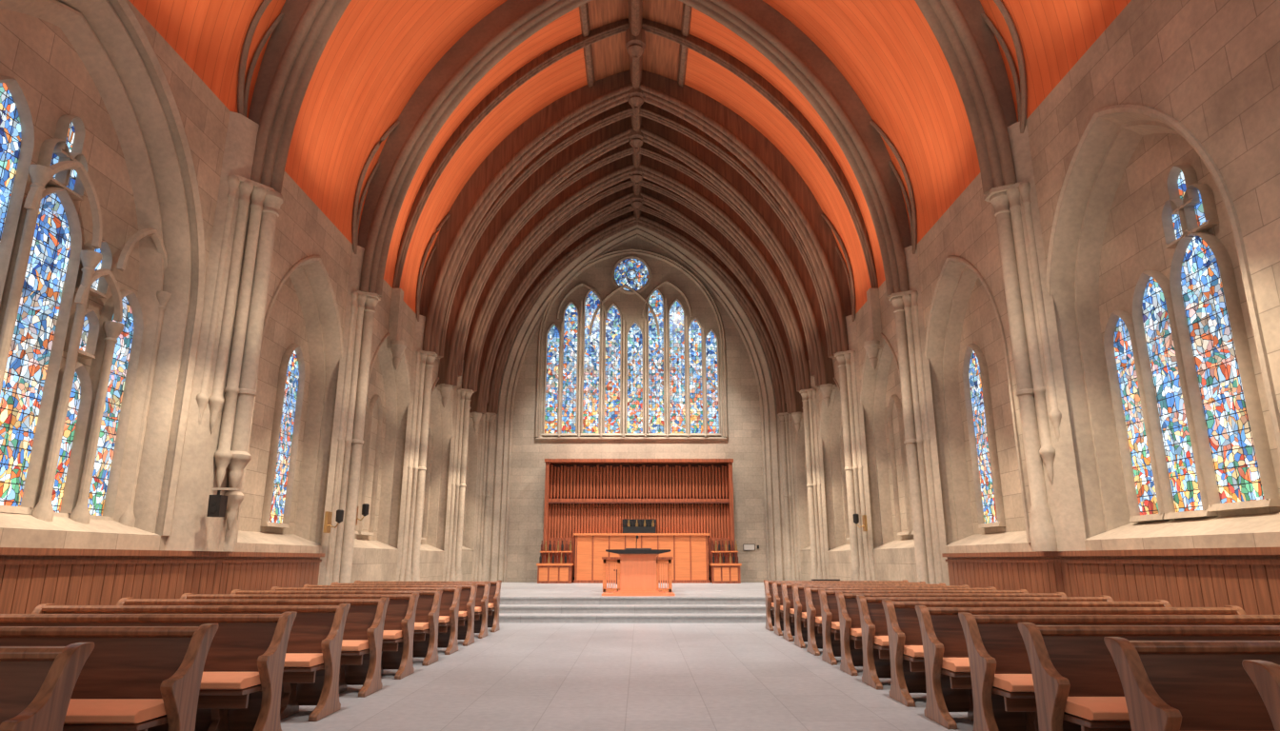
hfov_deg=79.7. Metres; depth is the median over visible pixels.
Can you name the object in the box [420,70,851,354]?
rib
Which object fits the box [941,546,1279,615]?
wood wainscoting
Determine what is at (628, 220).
rib
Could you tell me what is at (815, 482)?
column
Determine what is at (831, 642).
pew
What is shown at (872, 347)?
corbel
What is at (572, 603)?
steps
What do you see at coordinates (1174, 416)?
window
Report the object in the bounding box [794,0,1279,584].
wall
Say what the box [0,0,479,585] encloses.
wall
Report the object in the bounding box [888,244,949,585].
column
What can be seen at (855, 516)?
wall sconce
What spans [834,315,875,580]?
column
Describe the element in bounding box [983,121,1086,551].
column
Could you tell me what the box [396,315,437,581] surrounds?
column
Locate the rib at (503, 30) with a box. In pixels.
[358,0,911,297]
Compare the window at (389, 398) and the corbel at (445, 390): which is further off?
the corbel at (445, 390)
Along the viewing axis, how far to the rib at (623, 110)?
24.03 m
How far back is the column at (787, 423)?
29.27 m
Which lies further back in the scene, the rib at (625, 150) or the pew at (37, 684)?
the rib at (625, 150)
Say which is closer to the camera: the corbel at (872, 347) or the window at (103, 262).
the window at (103, 262)
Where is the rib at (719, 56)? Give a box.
[392,18,878,288]
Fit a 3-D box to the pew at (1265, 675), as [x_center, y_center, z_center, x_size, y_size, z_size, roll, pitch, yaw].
[3.830,1.554,2.692,2.800,0.907,0.613,0,-14,0]
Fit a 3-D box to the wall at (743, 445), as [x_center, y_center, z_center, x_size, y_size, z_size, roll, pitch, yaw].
[-0.120,0.962,31.115,14.000,16.400,0.400,0,-14,0]
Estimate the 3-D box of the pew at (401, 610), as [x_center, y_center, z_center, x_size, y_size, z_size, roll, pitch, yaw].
[-4.070,3.119,8.877,2.800,0.907,0.613,0,-14,0]
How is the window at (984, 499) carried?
in the wall at (1212, 67)
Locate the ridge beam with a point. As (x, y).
(635, 35)
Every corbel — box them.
[386,288,406,370]
[437,359,452,408]
[469,412,481,432]
[791,412,803,432]
[820,359,835,408]
[863,288,882,370]
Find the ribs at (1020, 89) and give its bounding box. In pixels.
[237,0,1026,321]
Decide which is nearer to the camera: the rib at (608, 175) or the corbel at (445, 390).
the corbel at (445, 390)
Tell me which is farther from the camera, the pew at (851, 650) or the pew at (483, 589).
the pew at (483, 589)
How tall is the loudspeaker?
0.389 m
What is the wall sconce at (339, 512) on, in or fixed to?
attached to the wall at (303, 230)
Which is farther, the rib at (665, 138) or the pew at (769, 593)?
the rib at (665, 138)
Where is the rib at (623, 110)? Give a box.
[435,101,836,359]
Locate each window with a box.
[0,0,205,536]
[236,256,343,546]
[353,332,411,549]
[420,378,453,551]
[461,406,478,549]
[534,248,728,440]
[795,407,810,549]
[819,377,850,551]
[860,332,914,549]
[924,256,1030,546]
[1045,103,1279,540]
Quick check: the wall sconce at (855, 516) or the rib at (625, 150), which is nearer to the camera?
the wall sconce at (855, 516)
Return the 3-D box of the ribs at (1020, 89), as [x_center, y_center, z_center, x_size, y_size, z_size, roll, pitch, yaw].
[-0.120,-3.722,17.291,12.178,3.824,20.910,0,-14,0]
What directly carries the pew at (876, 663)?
on the floor
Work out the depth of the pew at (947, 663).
6.55 m
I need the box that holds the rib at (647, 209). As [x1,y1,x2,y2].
[486,202,786,403]
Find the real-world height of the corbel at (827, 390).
2.100 m
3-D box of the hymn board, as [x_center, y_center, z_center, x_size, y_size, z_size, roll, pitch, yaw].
[4.260,6.966,29.363,0.600,0.240,0.050,0,-14,0]
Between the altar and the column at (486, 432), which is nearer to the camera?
the altar
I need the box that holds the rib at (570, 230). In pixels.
[469,185,802,414]
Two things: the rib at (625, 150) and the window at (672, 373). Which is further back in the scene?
the window at (672, 373)
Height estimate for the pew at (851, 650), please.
0.907 m
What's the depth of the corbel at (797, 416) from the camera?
27.95 m
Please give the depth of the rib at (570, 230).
29.32 m
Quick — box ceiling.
[129,0,1131,314]
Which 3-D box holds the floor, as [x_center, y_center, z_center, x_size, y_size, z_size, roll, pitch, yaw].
[-0.120,4.841,13.423,12.800,0.200,32.400,0,-14,0]
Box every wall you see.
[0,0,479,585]
[486,238,786,582]
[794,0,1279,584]
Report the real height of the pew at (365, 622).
0.907 m
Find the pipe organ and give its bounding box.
[536,459,741,583]
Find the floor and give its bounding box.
[280,622,973,730]
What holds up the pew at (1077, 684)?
on the floor
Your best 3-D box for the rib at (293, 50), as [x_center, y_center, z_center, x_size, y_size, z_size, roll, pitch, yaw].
[-0.120,-7.342,13.205,13.800,9.554,0.623,0,-14,0]
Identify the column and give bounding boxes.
[165,111,283,552]
[318,245,380,585]
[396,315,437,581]
[442,360,473,581]
[471,412,496,581]
[778,412,801,580]
[799,360,829,580]
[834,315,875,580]
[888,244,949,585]
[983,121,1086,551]
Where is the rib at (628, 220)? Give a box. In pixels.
[486,210,787,414]
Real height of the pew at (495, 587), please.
0.907 m
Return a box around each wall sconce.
[322,509,343,533]
[355,503,369,525]
[853,514,867,531]
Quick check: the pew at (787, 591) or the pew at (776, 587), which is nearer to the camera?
the pew at (787, 591)
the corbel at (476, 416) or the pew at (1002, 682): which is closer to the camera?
the pew at (1002, 682)
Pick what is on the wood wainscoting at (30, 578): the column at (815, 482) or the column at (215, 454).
the column at (215, 454)
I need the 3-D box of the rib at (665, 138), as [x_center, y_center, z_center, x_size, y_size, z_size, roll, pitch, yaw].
[-0.120,-4.227,24.898,13.800,10.010,0.502,0,-14,0]
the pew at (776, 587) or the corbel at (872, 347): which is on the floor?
the pew at (776, 587)
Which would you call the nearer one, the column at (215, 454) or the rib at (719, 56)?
the column at (215, 454)
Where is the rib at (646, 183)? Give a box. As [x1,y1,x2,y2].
[473,178,799,392]
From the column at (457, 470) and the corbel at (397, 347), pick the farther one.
the column at (457, 470)
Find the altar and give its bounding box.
[601,536,675,596]
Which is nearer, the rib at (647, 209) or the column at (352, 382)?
the column at (352, 382)
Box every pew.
[0,611,296,730]
[0,623,219,730]
[0,642,94,730]
[31,603,350,721]
[116,598,389,698]
[180,593,419,679]
[230,589,442,666]
[270,586,461,655]
[302,584,477,646]
[330,582,490,639]
[354,580,501,632]
[763,580,908,631]
[771,581,925,636]
[780,582,946,641]
[791,584,969,648]
[803,586,996,656]
[818,589,1028,665]
[835,592,1066,676]
[856,596,1114,690]
[881,600,1172,707]
[915,605,1246,729]
[958,612,1279,730]
[1017,622,1279,730]
[1103,637,1279,730]
[1241,660,1279,730]
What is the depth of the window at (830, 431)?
24.85 m
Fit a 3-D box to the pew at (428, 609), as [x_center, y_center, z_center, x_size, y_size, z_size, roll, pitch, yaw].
[-4.070,3.399,9.983,2.800,0.907,0.613,0,-14,0]
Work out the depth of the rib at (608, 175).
27.33 m
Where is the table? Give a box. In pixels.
[601,557,673,592]
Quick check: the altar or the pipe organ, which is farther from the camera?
the pipe organ
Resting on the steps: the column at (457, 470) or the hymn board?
the column at (457, 470)
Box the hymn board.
[742,544,759,550]
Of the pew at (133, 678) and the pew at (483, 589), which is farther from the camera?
the pew at (483, 589)
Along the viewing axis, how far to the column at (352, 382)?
15.77 m
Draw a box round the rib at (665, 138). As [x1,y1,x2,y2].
[435,116,837,387]
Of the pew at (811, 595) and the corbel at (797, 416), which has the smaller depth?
the pew at (811, 595)
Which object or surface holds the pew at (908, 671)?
on the floor
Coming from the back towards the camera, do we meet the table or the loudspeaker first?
the table
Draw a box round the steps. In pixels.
[492,582,772,623]
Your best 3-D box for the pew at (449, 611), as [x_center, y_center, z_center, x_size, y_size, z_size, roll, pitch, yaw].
[-4.070,3.679,11.088,2.800,0.907,0.613,0,-14,0]
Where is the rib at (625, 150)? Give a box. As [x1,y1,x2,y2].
[458,141,814,377]
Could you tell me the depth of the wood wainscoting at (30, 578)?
9.15 m
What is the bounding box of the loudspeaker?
[206,487,238,517]
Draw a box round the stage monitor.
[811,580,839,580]
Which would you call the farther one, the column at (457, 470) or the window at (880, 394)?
the column at (457, 470)
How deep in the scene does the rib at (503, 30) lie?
17.69 m
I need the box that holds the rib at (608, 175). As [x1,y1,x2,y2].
[461,154,811,391]
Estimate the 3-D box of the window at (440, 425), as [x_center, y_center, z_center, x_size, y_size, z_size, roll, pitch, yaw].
[-6.473,2.883,23.511,0.595,5.446,3.680,0,-14,0]
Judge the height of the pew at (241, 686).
0.907 m
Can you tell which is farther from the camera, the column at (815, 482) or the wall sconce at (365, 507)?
the column at (815, 482)
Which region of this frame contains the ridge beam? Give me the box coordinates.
[579,0,692,219]
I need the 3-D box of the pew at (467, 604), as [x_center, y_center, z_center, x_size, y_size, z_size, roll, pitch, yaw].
[-4.070,3.958,12.193,2.800,0.907,0.613,0,-14,0]
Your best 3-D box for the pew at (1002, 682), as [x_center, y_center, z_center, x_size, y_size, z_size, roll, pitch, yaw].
[3.830,2.254,5.455,2.800,0.907,0.613,0,-14,0]
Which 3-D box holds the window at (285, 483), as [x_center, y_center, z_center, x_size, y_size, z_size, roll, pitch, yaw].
[-6.473,0.515,14.156,0.595,5.446,3.680,0,-14,0]
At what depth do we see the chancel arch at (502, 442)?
30.49 m
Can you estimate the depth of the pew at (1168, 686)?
3.83 m
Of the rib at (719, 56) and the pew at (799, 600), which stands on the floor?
the pew at (799, 600)
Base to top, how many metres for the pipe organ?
4.550 m
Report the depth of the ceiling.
16.35 m
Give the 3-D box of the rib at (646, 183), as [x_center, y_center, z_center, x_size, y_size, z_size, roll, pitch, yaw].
[-0.120,-3.701,28.426,14.100,9.522,0.319,0,-14,0]
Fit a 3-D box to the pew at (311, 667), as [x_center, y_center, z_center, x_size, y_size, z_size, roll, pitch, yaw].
[-4.070,2.560,6.667,2.800,0.907,0.613,0,-14,0]
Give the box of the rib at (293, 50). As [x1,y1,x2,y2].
[248,0,1017,195]

